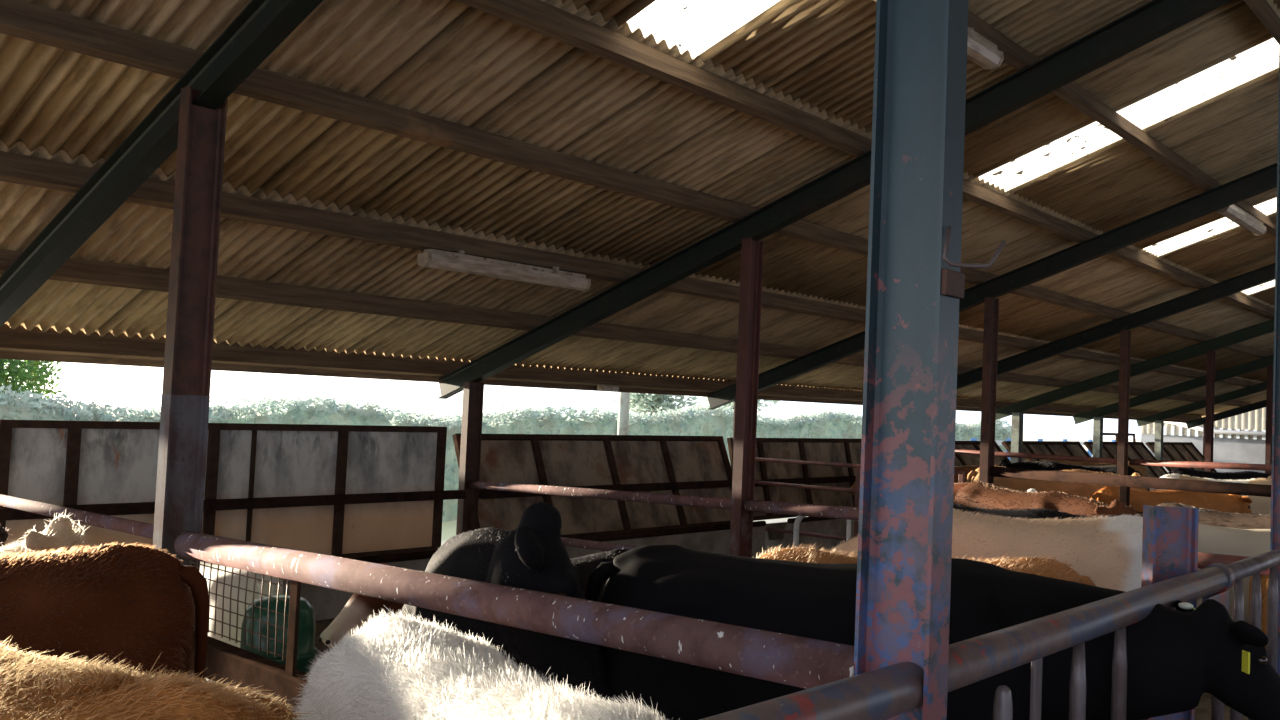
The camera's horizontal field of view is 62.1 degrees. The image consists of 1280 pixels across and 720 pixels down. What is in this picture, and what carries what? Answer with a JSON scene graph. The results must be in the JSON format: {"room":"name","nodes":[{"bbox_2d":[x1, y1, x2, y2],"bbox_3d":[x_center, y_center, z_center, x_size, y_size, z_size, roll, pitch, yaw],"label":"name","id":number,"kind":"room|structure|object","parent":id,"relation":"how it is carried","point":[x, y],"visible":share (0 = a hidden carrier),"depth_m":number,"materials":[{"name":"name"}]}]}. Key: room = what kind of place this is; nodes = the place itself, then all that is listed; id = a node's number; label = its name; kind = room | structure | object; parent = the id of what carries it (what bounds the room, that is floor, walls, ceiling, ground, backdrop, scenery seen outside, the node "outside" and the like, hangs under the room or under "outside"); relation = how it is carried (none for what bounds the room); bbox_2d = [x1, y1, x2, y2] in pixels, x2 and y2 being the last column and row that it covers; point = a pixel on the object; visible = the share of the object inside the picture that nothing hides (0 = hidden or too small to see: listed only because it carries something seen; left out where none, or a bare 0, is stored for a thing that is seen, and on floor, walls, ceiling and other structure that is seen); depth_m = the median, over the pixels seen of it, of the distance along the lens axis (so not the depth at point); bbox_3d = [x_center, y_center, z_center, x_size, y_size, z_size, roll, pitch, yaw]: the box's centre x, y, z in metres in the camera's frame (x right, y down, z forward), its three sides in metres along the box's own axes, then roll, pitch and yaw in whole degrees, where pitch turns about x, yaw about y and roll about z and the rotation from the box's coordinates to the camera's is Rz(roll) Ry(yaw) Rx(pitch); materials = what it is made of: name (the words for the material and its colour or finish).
{"room":"farm building","nodes":[
{"label":"farm building","id":0,"kind":"room"},
{"bbox_2d":[0,0,1279,416],"bbox_3d":[10.766,-1.282,13.610,17.254,4.072,41.660,0,-3,42],"label":"ceiling","id":1,"kind":"structure","parent":0,"point":[454,61],"depth_m":8.24,"materials":[{"name":"metal"}]},
{"bbox_2d":[0,0,1273,357],"bbox_3d":[7.695,-0.663,16.764,0.122,0.171,39.700,0,-3,42],"label":"timber purlin","id":2,"kind":"object","parent":1,"relation":"attached to","point":[20,19],"visible":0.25,"depth_m":6.64,"materials":[{"name":"wood"}]},
{"bbox_2d":[627,0,798,62],"bbox_3d":[1.037,-2.377,5.744,2.640,0.979,0.857,0,-3,42],"label":"skylight","id":3,"kind":"object","parent":1,"relation":"attached to","point":[705,28],"visible":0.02,"depth_m":6.43,"materials":[{"name":"plastic"}]},
{"bbox_2d":[979,38,1278,193],"bbox_3d":[4.247,-2.093,9.301,2.640,0.979,0.857,0,-3,42],"label":"skylight","id":4,"kind":"object","parent":1,"relation":"attached to","point":[1260,62],"visible":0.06,"depth_m":9.25,"materials":[{"name":"plastic"}]},
{"bbox_2d":[1143,197,1276,257],"bbox_3d":[7.457,-1.808,12.858,2.640,0.979,0.857,0,-3,42],"label":"skylight","id":5,"kind":"object","parent":1,"relation":"attached to","point":[1221,226],"visible":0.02,"depth_m":13.33,"materials":[{"name":"plastic"}]},
{"bbox_2d":[1241,280,1274,295],"bbox_3d":[10.667,-1.524,16.415,2.640,0.979,0.857,0,-3,42],"label":"skylight","id":6,"kind":"object","parent":1,"relation":"attached to","point":[1257,289],"visible":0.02,"depth_m":17.18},
{"bbox_2d":[193,550,1247,719],"bbox_3d":[9.216,2.980,11.659,17.300,0.200,49.000,0,-3,42],"label":"floor","id":7,"kind":"structure","parent":0,"point":[1202,711],"depth_m":7.82,"materials":[{"name":"concrete"}]},
{"bbox_2d":[0,526,8,549],"bbox_3d":[-3.877,1.424,5.744,2.181,1.300,0.683,1,-3,35],"label":"cow","id":8,"kind":"object","parent":7,"relation":"on","point":[4,535],"visible":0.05,"depth_m":5.41},
{"bbox_2d":[0,511,96,554],"bbox_3d":[-3.212,1.360,4.705,1.888,1.398,0.626,2,-2,0],"label":"cow","id":9,"kind":"object","parent":7,"relation":"on","point":[61,532],"visible":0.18,"depth_m":4.59},
{"bbox_2d":[0,542,209,681],"bbox_3d":[-2.774,1.317,3.367,2.612,1.434,0.732,3,-3,-23],"label":"cow","id":10,"kind":"object","parent":7,"relation":"on","point":[133,602],"visible":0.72,"depth_m":3.56},
{"bbox_2d":[0,636,312,719],"bbox_3d":[-1.620,1.301,2.268,2.393,1.475,0.751,1,-3,28],"label":"cow","id":11,"kind":"object","parent":7,"relation":"on","point":[32,687],"visible":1,"depth_m":1.92},
{"bbox_2d":[153,85,226,676],"bbox_3d":[-2.323,0.368,5.413,0.102,3.510,0.202,0,-3,42],"label":"steel post","id":12,"kind":"object","parent":7,"relation":"on","point":[185,402],"visible":0.7,"depth_m":5.43,"materials":[{"name":"metal"}]},
{"bbox_2d":[0,494,153,538],"bbox_3d":[-3.728,0.929,6.637,3.602,0.153,0.074,0,-3,42],"label":"pipe rail","id":13,"kind":"object","parent":12,"relation":"attached to","point":[143,529],"visible":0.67,"depth_m":6.13,"materials":[{"name":"metal"}]},
{"bbox_2d":[0,419,446,557],"bbox_3d":[-3.527,1.414,9.672,0.095,1.668,4.240,0,-3,42],"label":"barrier panel","id":14,"kind":"object","parent":7,"relation":"on","point":[55,462],"visible":0.56,"depth_m":9.77,"materials":[{"name":"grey metal"}]},
{"bbox_2d":[200,561,283,682],"bbox_3d":[-2.655,1.661,6.469,0.518,0.989,1.844,5,-3,-41],"label":"cow","id":15,"kind":"object","parent":7,"relation":"on","point":[258,585],"visible":0.1,"depth_m":5.81},
{"bbox_2d":[240,595,316,673],"bbox_3d":[-1.764,1.642,5.131,0.370,0.992,0.370,0,-3,42],"label":"water drinker","id":16,"kind":"object","parent":7,"relation":"on","point":[306,651],"visible":0.51,"depth_m":5.03,"materials":[{"name":"green plastic"}]},
{"bbox_2d":[268,647,316,673],"bbox_3d":[-1.756,1.468,5.138,0.370,0.140,0.370,0,-3,42],"label":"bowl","id":17,"kind":"object","parent":16,"relation":"on","point":[304,656],"depth_m":5.05,"materials":[{"name":"green plastic"}]},
{"bbox_2d":[281,550,436,620],"bbox_3d":[-3.126,1.994,9.247,0.505,0.509,4.200,0,-3,42],"label":"trough","id":18,"kind":"object","parent":7,"relation":"on","point":[327,603],"visible":0.02,"depth_m":9.39,"materials":[{"name":"concrete"}]},
{"bbox_2d":[317,562,403,647],"bbox_3d":[-1.146,1.657,6.137,0.478,1.104,1.846,1,-3,28],"label":"cow","id":19,"kind":"object","parent":7,"relation":"on","point":[358,608],"visible":0.05,"depth_m":5.46},
{"bbox_2d":[456,382,483,534],"bbox_3d":[-1.829,1.313,11.369,0.100,2.154,0.200,0,-3,42],"label":"steel post","id":20,"kind":"object","parent":7,"relation":"on","point":[473,392],"visible":0.52,"depth_m":11.37,"materials":[{"name":"metal"}]},
{"bbox_2d":[0,490,465,520],"bbox_3d":[-3.343,1.287,9.594,0.070,0.090,4.440,0,-3,42],"label":"rail","id":21,"kind":"object","parent":20,"relation":"attached to","point":[318,500],"visible":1,"depth_m":9.54,"materials":[{"name":"metal"}]},
{"bbox_2d":[479,480,731,498],"bbox_3d":[-0.180,1.580,13.099,0.070,0.090,4.580,0,-3,42],"label":"rail","id":22,"kind":"object","parent":20,"relation":"attached to","point":[483,494],"visible":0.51,"depth_m":13.21,"materials":[{"name":"metal"}]},
{"bbox_2d":[292,609,667,719],"bbox_3d":[-0.216,1.438,2.458,0.681,1.337,2.387,4,-3,-37],"label":"cow","id":23,"kind":"object","parent":7,"relation":"on","point":[395,667],"visible":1,"depth_m":2.80},
{"bbox_2d":[400,500,630,701],"bbox_3d":[-0.251,1.386,4.753,1.398,1.608,1.779,0,-3,43],"label":"cow","id":24,"kind":"object","parent":7,"relation":"on","point":[533,556],"visible":0.41,"depth_m":3.94},
{"bbox_2d":[452,433,731,537],"bbox_3d":[-0.299,1.736,13.193,0.537,1.591,4.765,0,-3,42],"label":"barrier panel","id":25,"kind":"object","parent":7,"relation":"on","point":[563,460],"visible":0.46,"depth_m":13.04,"materials":[{"name":"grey metal"}]},
{"bbox_2d":[755,457,964,540],"bbox_3d":[2.678,1.850,13.737,3.160,1.065,0.052,0,-3,42],"label":"gate","id":26,"kind":"object","parent":25,"relation":"attached to","point":[961,474],"visible":0.25,"depth_m":13.97,"materials":[{"name":"metal"}]},
{"bbox_2d":[564,521,765,558],"bbox_3d":[0.085,2.279,12.804,0.505,0.509,4.200,0,-3,42],"label":"trough","id":27,"kind":"object","parent":7,"relation":"on","point":[712,538],"visible":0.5,"depth_m":13.00,"materials":[{"name":"concrete"}]},
{"bbox_2d":[731,397,735,479],"bbox_3d":[1.382,1.598,14.926,0.100,2.154,0.200,0,-3,42],"label":"steel post","id":28,"kind":"object","parent":7,"relation":"on","point":[734,397],"visible":0.08,"depth_m":14.90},
{"bbox_2d":[754,476,855,486],"bbox_3d":[3.029,1.876,16.655,0.070,0.090,4.580,0,-3,42],"label":"rail","id":29,"kind":"object","parent":28,"relation":"attached to","point":[816,480],"visible":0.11,"depth_m":16.17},
{"bbox_2d":[729,238,763,556],"bbox_3d":[0.886,0.692,8.969,0.100,3.430,0.180,0,-3,42],"label":"steel post","id":30,"kind":"object","parent":7,"relation":"on","point":[751,273],"visible":0.66,"depth_m":8.97,"materials":[{"name":"metal"}]},
{"bbox_2d":[506,531,639,550],"bbox_3d":[-0.266,1.749,9.924,2.943,0.179,0.080,0,-3,42],"label":"pipe rail","id":31,"kind":"object","parent":30,"relation":"attached to","point":[596,545],"visible":0.21,"depth_m":10.04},
{"bbox_2d":[468,480,731,508],"bbox_3d":[-0.476,1.273,10.151,3.563,0.209,0.090,0,-3,42],"label":"pipe rail","id":32,"kind":"object","parent":30,"relation":"attached to","point":[696,501],"visible":0.9,"depth_m":9.95,"materials":[{"name":"metal"}]},
{"bbox_2d":[437,0,1231,398],"bbox_3d":[1.914,-1.561,8.222,10.968,4.037,0.120,0,-3,42],"label":"rafter","id":33,"kind":"object","parent":30,"relation":"attached to","point":[1154,19],"visible":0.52,"depth_m":8.60,"materials":[{"name":"green paint"}]},
{"bbox_2d":[0,151,1259,386],"bbox_3d":[6.688,-0.201,17.636,0.122,0.171,39.700,0,-3,42],"label":"timber purlin","id":34,"kind":"object","parent":33,"relation":"on","point":[14,168],"visible":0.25,"depth_m":8.26,"materials":[{"name":"wood"}]},
{"bbox_2d":[417,249,590,290],"bbox_3d":[-1.085,-0.757,8.880,0.153,0.176,1.770,0,-3,42],"label":"lamp","id":35,"kind":"object","parent":34,"relation":"attached to","point":[459,261],"visible":1,"depth_m":8.73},
{"bbox_2d":[727,438,860,520],"bbox_3d":[2.837,2.030,16.817,0.331,1.572,4.485,0,-3,42],"label":"barrier panel","id":36,"kind":"object","parent":7,"relation":"on","point":[837,450],"visible":0.38,"depth_m":16.52,"materials":[{"name":"wood"}]},
{"bbox_2d":[765,517,853,551],"bbox_3d":[3.295,2.563,16.361,0.505,0.509,4.200,0,-3,42],"label":"trough","id":37,"kind":"object","parent":7,"relation":"on","point":[830,526],"visible":0.33,"depth_m":15.09,"materials":[{"name":"concrete"}]},
{"bbox_2d":[793,516,858,547],"bbox_3d":[2.237,2.200,12.487,1.035,0.825,0.070,0,-3,42],"label":"divider","id":38,"kind":"object","parent":7,"relation":"on","point":[798,519],"visible":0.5,"depth_m":12.78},
{"bbox_2d":[753,542,1095,585],"bbox_3d":[1.094,1.577,4.970,2.136,1.360,0.714,2,-2,0],"label":"cow","id":39,"kind":"object","parent":7,"relation":"on","point":[1052,568],"visible":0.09,"depth_m":4.94},
{"bbox_2d":[848,464,1000,495],"bbox_3d":[4.342,2.189,15.953,2.452,1.319,0.669,2,-2,0],"label":"cow","id":40,"kind":"object","parent":7,"relation":"on","point":[967,469],"visible":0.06,"depth_m":15.81},
{"bbox_2d":[854,0,1005,719],"bbox_3d":[0.747,-0.290,2.692,0.323,4.865,0.126,0,-3,42],"label":"steel post","id":41,"kind":"object","parent":7,"relation":"on","point":[904,557],"depth_m":2.72,"materials":[{"name":"metal"}]},
{"bbox_2d":[0,0,322,326],"bbox_3d":[-1.296,-1.845,4.664,10.968,4.037,0.120,0,-3,42],"label":"rafter","id":42,"kind":"object","parent":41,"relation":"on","point":[261,26],"visible":1,"depth_m":5.87,"materials":[{"name":"green paint"}]},
{"bbox_2d":[0,249,1250,406],"bbox_3d":[5.756,0.227,18.442,0.122,0.171,39.700,0,-3,42],"label":"timber purlin","id":43,"kind":"object","parent":42,"relation":"on","point":[76,270],"visible":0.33,"depth_m":9.68,"materials":[{"name":"wood"}]},
{"bbox_2d":[968,10,1275,236],"bbox_3d":[9.566,-1.522,15.144,0.122,0.171,39.700,0,-3,42],"label":"timber purlin","id":44,"kind":"object","parent":42,"relation":"on","point":[1016,56],"visible":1,"depth_m":8.84,"materials":[{"name":"wood"}]},
{"bbox_2d":[873,0,1003,69],"bbox_3d":[1.769,-2.063,6.422,0.153,0.176,1.710,0,-3,42],"label":"lamp","id":45,"kind":"object","parent":44,"relation":"attached to","point":[980,50],"visible":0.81,"depth_m":6.84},
{"bbox_2d":[1216,204,1266,235],"bbox_3d":[6.784,-1.614,11.995,0.153,0.176,1.730,0,-3,42],"label":"lamp","id":46,"kind":"object","parent":44,"relation":"attached to","point":[1233,212],"visible":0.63,"depth_m":11.92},
{"bbox_2d":[188,630,309,714],"bbox_3d":[-0.884,1.432,4.030,3.780,0.155,0.100,0,-3,42],"label":"beam","id":47,"kind":"structure","parent":41,"relation":"attached to","point":[230,662],"depth_m":4.76,"materials":[{"name":"brown metal"}]},
{"bbox_2d":[174,531,853,688],"bbox_3d":[-0.841,0.869,4.036,3.834,0.255,0.132,0,-3,42],"label":"pipe rail","id":48,"kind":"object","parent":41,"relation":"attached to","point":[802,662],"visible":0.85,"depth_m":3.44,"materials":[{"name":"metal"}]},
{"bbox_2d":[189,559,300,675],"bbox_3d":[-1.855,1.218,4.896,1.035,0.690,0.019,0,-3,42],"label":"guard","id":49,"kind":"object","parent":48,"relation":"hanging from","point":[295,586],"visible":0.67,"depth_m":4.71,"materials":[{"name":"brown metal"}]},
{"bbox_2d":[700,661,923,719],"bbox_3d":[-0.035,0.737,1.876,0.114,0.142,2.374,0,-3,42],"label":"pipe rail","id":50,"kind":"object","parent":41,"relation":"attached to","point":[890,691],"visible":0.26,"depth_m":2.38,"materials":[{"name":"metal"}]},
{"bbox_2d":[585,544,1279,719],"bbox_3d":[1.156,1.509,4.173,2.842,1.455,0.773,2,-2,4],"label":"cow","id":51,"kind":"object","parent":7,"relation":"on","point":[1182,654],"visible":0.56,"depth_m":3.96},
{"bbox_2d":[954,441,1010,465],"bbox_3d":[6.199,2.326,20.169,0.942,1.546,4.385,0,-3,42],"label":"barrier panel","id":52,"kind":"object","parent":7,"relation":"on","point":[960,459],"visible":0.06,"depth_m":20.90,"materials":[{"name":"wood"}]},
{"bbox_2d":[830,508,1142,591],"bbox_3d":[1.937,1.625,6.417,2.700,1.456,0.769,2,-2,0],"label":"cow","id":53,"kind":"object","parent":7,"relation":"on","point":[1107,550],"visible":0.17,"depth_m":6.16},
{"bbox_2d":[979,297,998,485],"bbox_3d":[4.096,0.977,12.526,0.100,3.430,0.180,0,-3,42],"label":"steel post","id":54,"kind":"object","parent":7,"relation":"on","point":[991,305],"visible":0.66,"depth_m":12.52,"materials":[{"name":"metal"}]},
{"bbox_2d":[708,163,1276,409],"bbox_3d":[5.124,-1.276,11.779,10.968,4.037,0.120,0,-3,42],"label":"rafter","id":55,"kind":"object","parent":54,"relation":"attached to","point":[1262,180],"visible":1,"depth_m":11.98,"materials":[{"name":"green paint"}]},
{"bbox_2d":[0,324,1201,422],"bbox_3d":[4.697,0.698,19.360,0.140,0.320,39.700,0,-3,42],"label":"timber purlin","id":56,"kind":"object","parent":55,"relation":"on","point":[19,343],"visible":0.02,"depth_m":11.00,"materials":[{"name":"wood"}]},
{"bbox_2d":[597,384,618,390],"bbox_3d":[-0.399,0.354,13.543,0.120,0.080,0.320,0,-3,42],"label":"light","id":57,"kind":"object","parent":56,"relation":"attached to","point":[601,387],"visible":1,"depth_m":13.46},
{"bbox_2d":[953,482,1035,498],"bbox_3d":[3.575,2.002,11.858,0.655,1.291,2.401,5,-3,-42],"label":"cow","id":58,"kind":"object","parent":7,"relation":"on","point":[957,486],"visible":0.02,"depth_m":11.73},
{"bbox_2d":[1010,412,1023,462],"bbox_3d":[7.802,2.167,22.041,0.160,2.154,0.220,0,-3,42],"label":"steel post","id":59,"kind":"object","parent":7,"relation":"on","point":[1017,418],"visible":0.34,"depth_m":22.01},
{"bbox_2d":[953,504,1099,518],"bbox_3d":[3.000,1.813,8.298,2.465,1.326,0.672,1,-3,36],"label":"cow","id":60,"kind":"object","parent":7,"relation":"on","point":[1038,513],"visible":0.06,"depth_m":8.22},
{"bbox_2d":[953,481,1137,517],"bbox_3d":[3.923,1.933,10.329,0.676,1.333,2.478,4,-3,-24],"label":"cow","id":61,"kind":"object","parent":7,"relation":"on","point":[975,494],"visible":0.3,"depth_m":10.25},
{"bbox_2d":[1002,441,1093,462],"bbox_3d":[9.409,2.610,23.726,0.942,1.546,4.385,0,-3,42],"label":"barrier panel","id":62,"kind":"object","parent":7,"relation":"on","point":[1065,448],"visible":0.3,"depth_m":24.20,"materials":[{"name":"brown metal"}]},
{"bbox_2d":[966,465,1149,498],"bbox_3d":[5.470,2.103,13.676,2.606,1.401,0.711,2,-2,0],"label":"cow","id":63,"kind":"object","parent":7,"relation":"on","point":[1084,490],"visible":0.08,"depth_m":13.41},
{"bbox_2d":[998,459,1141,475],"bbox_3d":[6.880,2.347,17.464,2.504,1.346,0.683,1,-3,25],"label":"cow","id":64,"kind":"object","parent":7,"relation":"on","point":[1045,465],"visible":0.18,"depth_m":17.34},
{"bbox_2d":[1026,458,1145,476],"bbox_3d":[7.851,2.456,19.102,2.504,1.346,0.683,2,-2,0],"label":"cow","id":65,"kind":"object","parent":7,"relation":"on","point":[1141,469],"visible":0.09,"depth_m":18.98},
{"bbox_2d":[1092,417,1102,457],"bbox_3d":[11.012,2.451,25.598,0.160,2.154,0.220,0,-3,42],"label":"steel post","id":66,"kind":"object","parent":7,"relation":"on","point":[1097,421],"visible":0.34,"depth_m":25.56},
{"bbox_2d":[1117,330,1130,474],"bbox_3d":[7.306,1.261,16.084,0.100,3.430,0.180,0,-3,42],"label":"steel post","id":67,"kind":"object","parent":7,"relation":"on","point":[1125,336],"visible":0.66,"depth_m":16.07,"materials":[{"name":"metal"}]},
{"bbox_2d":[957,263,1274,388],"bbox_3d":[8.334,-0.992,15.336,10.968,4.037,0.120,0,-3,42],"label":"rafter","id":68,"kind":"object","parent":67,"relation":"on","point":[1265,274],"visible":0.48,"depth_m":16.10,"materials":[{"name":"green paint"}]},
{"bbox_2d":[1129,459,1271,470],"bbox_3d":[8.465,1.503,15.018,2.932,0.169,0.090,0,-3,42],"label":"pipe rail","id":69,"kind":"object","parent":67,"relation":"attached to","point":[1215,465],"visible":1,"depth_m":15.30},
{"bbox_2d":[1119,486,1129,506],"bbox_3d":[5.201,2.032,11.444,0.080,1.330,0.100,0,-3,42],"label":"support","id":70,"kind":"object","parent":7,"relation":"on","point":[1124,492],"visible":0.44,"depth_m":11.43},
{"bbox_2d":[990,466,1270,496],"bbox_3d":[6.161,1.301,10.637,5.481,0.153,0.120,0,-3,42],"label":"pipe rail","id":71,"kind":"object","parent":70,"relation":"attached to","point":[1007,472],"visible":1,"depth_m":11.35,"materials":[{"name":"metal"}]},
{"bbox_2d":[1083,442,1167,477],"bbox_3d":[12.619,2.895,27.283,0.942,1.546,4.385,0,-3,42],"label":"barrier panel","id":72,"kind":"object","parent":7,"relation":"on","point":[1136,450],"visible":0.28,"depth_m":28.03,"materials":[{"name":"wood"}]},
{"bbox_2d":[1154,420,1163,459],"bbox_3d":[14.223,2.736,29.155,0.160,2.154,0.220,0,-3,42],"label":"steel post","id":73,"kind":"object","parent":7,"relation":"on","point":[1159,425],"visible":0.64,"depth_m":29.12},
{"bbox_2d":[1136,381,1266,426],"bbox_3d":[17.965,-0.138,26.008,10.968,4.037,0.120,0,-3,42],"label":"rafter","id":74,"kind":"object","parent":73,"relation":"on","point":[1256,388],"visible":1,"depth_m":28.53,"materials":[{"name":"green paint"}]},
{"bbox_2d":[1141,505,1198,719],"bbox_3d":[2.352,1.479,4.749,0.200,1.640,0.100,2,-2,0],"label":"post","id":75,"kind":"object","parent":7,"relation":"on","point":[1170,534],"visible":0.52,"depth_m":4.77,"materials":[{"name":"metal"}]},
{"bbox_2d":[947,548,1279,719],"bbox_3d":[2.247,1.565,4.419,0.155,1.331,4.661,0,-3,42],"label":"barrier","id":76,"kind":"object","parent":75,"relation":"attached to","point":[975,659],"visible":0.77,"depth_m":3.61,"materials":[{"name":"metal"}]},
{"bbox_2d":[1091,486,1251,513],"bbox_3d":[6.147,2.119,12.183,2.427,1.305,0.662,3,-2,-17],"label":"cow","id":77,"kind":"object","parent":7,"relation":"on","point":[1228,503],"visible":0.2,"depth_m":12.00},
{"bbox_2d":[1145,442,1216,472],"bbox_3d":[15.829,3.179,30.840,0.942,1.546,4.385,0,-3,42],"label":"barrier panel","id":78,"kind":"object","parent":7,"relation":"on","point":[1172,451],"visible":0.34,"depth_m":31.12,"materials":[{"name":"wood"}]},
{"bbox_2d":[1203,423,1204,456],"bbox_3d":[17.433,3.021,32.712,0.160,2.154,0.220,0,-3,42],"label":"steel post","id":79,"kind":"object","parent":7,"relation":"on","point":[1203,423],"visible":0.08,"depth_m":32.69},
{"bbox_2d":[1186,400,1265,428],"bbox_3d":[21.175,0.146,29.565,10.968,4.037,0.120,0,-3,42],"label":"rafter","id":80,"kind":"object","parent":79,"relation":"on","point":[1261,404],"visible":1,"depth_m":32.31,"materials":[{"name":"green paint"}]},
{"bbox_2d":[1204,351,1214,471],"bbox_3d":[10.516,1.546,19.641,0.100,3.430,0.180,0,-3,42],"label":"steel post","id":81,"kind":"object","parent":7,"relation":"on","point":[1210,370],"visible":0.66,"depth_m":19.62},
{"bbox_2d":[996,319,1273,419],"bbox_3d":[11.544,-0.707,18.893,10.968,4.037,0.120,0,-3,42],"label":"rafter","id":82,"kind":"object","parent":81,"relation":"attached to","point":[1266,327],"visible":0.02,"depth_m":20.45,"materials":[{"name":"green paint"}]},
{"bbox_2d":[1149,473,1270,514],"bbox_3d":[7.619,2.170,13.218,2.631,1.415,0.718,2,-2,0],"label":"cow","id":83,"kind":"object","parent":7,"relation":"on","point":[1262,505],"visible":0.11,"depth_m":13.09},
{"bbox_2d":[1156,502,1270,528],"bbox_3d":[5.737,2.017,9.637,0.641,1.264,2.350,5,-3,-42],"label":"cow","id":84,"kind":"object","parent":7,"relation":"on","point":[1213,517],"visible":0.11,"depth_m":9.77},
{"bbox_2d":[1167,468,1270,479],"bbox_3d":[9.630,2.448,17.033,2.504,1.346,0.683,2,-2,0],"label":"cow","id":85,"kind":"object","parent":7,"relation":"on","point":[1246,475],"visible":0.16,"depth_m":16.91},
{"bbox_2d":[1197,523,1269,622],"bbox_3d":[4.518,1.913,8.378,2.253,1.264,0.668,2,-2,0],"label":"cow","id":86,"kind":"object","parent":7,"relation":"on","point":[1211,539],"visible":0.12,"depth_m":8.18},
{"bbox_2d":[1249,575,1268,648],"bbox_3d":[5.082,1.941,6.817,2.095,1.126,0.572,1,-3,25],"label":"cow","id":87,"kind":"object","parent":7,"relation":"on","point":[1264,578],"visible":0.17,"depth_m":7.11},
{"bbox_2d":[1265,365,1272,473],"bbox_3d":[13.726,1.830,23.198,0.100,3.430,0.180,0,-3,42],"label":"steel post","id":88,"kind":"object","parent":7,"relation":"on","point":[1269,392],"visible":0.62,"depth_m":23.16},
{"bbox_2d":[1073,354,1273,423],"bbox_3d":[14.755,-0.423,22.451,10.968,4.037,0.120,0,-3,42],"label":"rafter","id":89,"kind":"object","parent":88,"relation":"on","point":[1260,363],"visible":1,"depth_m":24.48,"materials":[{"name":"green paint"}]},
{"bbox_2d":[455,0,1274,317],"bbox_3d":[8.596,-1.077,15.983,0.122,0.171,39.700,0,-3,42],"label":"timber purlin","id":90,"kind":"object","parent":89,"relation":"on","point":[541,17],"visible":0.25,"depth_m":7.11,"materials":[{"name":"wood"}]},
{"bbox_2d":[1244,0,1279,43],"bbox_3d":[10.520,-1.959,14.318,0.122,0.171,39.700,0,-3,42],"label":"timber purlin","id":91,"kind":"object","parent":89,"relation":"on","point":[1262,9],"visible":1,"depth_m":7.56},
{"bbox_2d":[1270,42,1279,675],"bbox_3d":[3.889,0.005,6.314,0.200,4.843,0.100,0,-3,42],"label":"steel post","id":92,"kind":"object","parent":7,"relation":"on","point":[1275,475],"visible":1,"depth_m":6.34,"materials":[{"name":"metal"}]},
{"bbox_3d":[1.886,1.767,7.980,0.100,1.290,0.100,0,-3,42],"label":"support","id":93,"kind":"object","parent":7,"relation":"on","visible":0},
{"bbox_2d":[743,500,858,519],"bbox_3d":[1.406,1.200,8.459,1.384,0.148,0.100,0,-3,42],"label":"pipe rail","id":94,"kind":"object","parent":93,"relation":"attached to","point":[785,508],"visible":0.79,"depth_m":8.50,"materials":[{"name":"metal"}]},
{"bbox_3d":[3.132,1.799,6.853,0.100,1.240,0.100,0,-3,42],"label":"support","id":95,"kind":"object","parent":7,"relation":"on","visible":0},
{"bbox_2d":[1197,552,1269,574],"bbox_3d":[3.468,1.242,6.595,0.842,0.118,0.100,0,-3,42],"label":"pipe rail","id":96,"kind":"object","parent":95,"relation":"attached to","point":[1204,559],"visible":0.25,"depth_m":6.49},
{"bbox_3d":[4.592,1.882,18.483,0.100,2.154,0.200,0,-3,42],"label":"steel post","id":97,"kind":"object","parent":7,"relation":"on","visible":0},
{"bbox_2d":[955,449,1116,463],"bbox_3d":[5.947,1.538,17.288,3.570,0.099,0.080,0,-3,42],"label":"pipe rail","id":98,"kind":"object","parent":97,"relation":"attached to","point":[957,451],"visible":0.63,"depth_m":16.82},
{"label":"outside","id":99,"kind":"structure","parent":0,"visible":0},
{"bbox_2d":[62,404,1140,545],"bbox_3d":[-2.446,5.024,72.621,81.700,0.220,220.000,0,-3,42],"label":"ground","id":100,"kind":"structure","parent":99,"point":[448,527],"depth_m":87.73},
{"bbox_2d":[0,359,62,401],"bbox_3d":[-9.196,0.592,14.648,2.244,3.298,2.281,3,-3,-21],"label":"tree","id":101,"kind":"object","parent":100,"relation":"on","point":[34,374],"visible":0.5,"depth_m":14.67,"materials":[{"name":"green plant"}]},
{"bbox_2d":[0,384,1010,521],"bbox_3d":[1.478,2.014,22.991,1.252,2.280,31.269,0,-3,42],"label":"hedge","id":102,"kind":"object","parent":100,"relation":"on","point":[694,421],"visible":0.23,"depth_m":18.01,"materials":[{"name":"green plant"}]},
{"bbox_2d":[617,392,629,434],"bbox_3d":[-0.266,1.086,16.589,0.170,3.230,0.170,0,-3,42],"label":"pole","id":103,"kind":"object","parent":100,"relation":"on","point":[624,398],"visible":0.32,"depth_m":16.53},
{"bbox_2d":[607,392,703,417],"bbox_3d":[0.483,1.654,35.095,3.729,3.688,4.239,0,-3,42],"label":"tree","id":104,"kind":"object","parent":100,"relation":"on","point":[646,403],"visible":0.36,"depth_m":34.72,"materials":[{"name":"green plant"}]},
{"bbox_2d":[687,396,778,414],"bbox_3d":[3.821,1.704,42.079,4.822,4.447,4.671,0,-3,42],"label":"tree","id":105,"kind":"object","parent":100,"relation":"on","point":[731,404],"visible":0.03,"depth_m":41.25,"materials":[{"name":"green plant"}]},
{"bbox_2d":[956,438,1115,459],"bbox_3d":[14.329,3.406,36.022,0.120,1.450,16.000,0,-3,42],"label":"fence","id":106,"kind":"object","parent":100,"relation":"on","point":[972,439],"visible":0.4,"depth_m":34.42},
{"bbox_2d":[1103,433,1135,441],"bbox_3d":[13.394,2.926,29.753,0.200,1.757,3.070,0,-3,42],"label":"gate","id":107,"kind":"object","parent":100,"relation":"on","point":[1115,434],"visible":0.23,"depth_m":29.80,"materials":[{"name":"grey metal"}]},
{"bbox_2d":[1141,407,1265,472],"bbox_3d":[24.525,1.607,31.067,18.600,5.550,0.520,0,-3,42],"label":"building","id":108,"kind":"structure","parent":100,"relation":"on","point":[1241,438],"depth_m":35.29,"materials":[{"name":"metal"}]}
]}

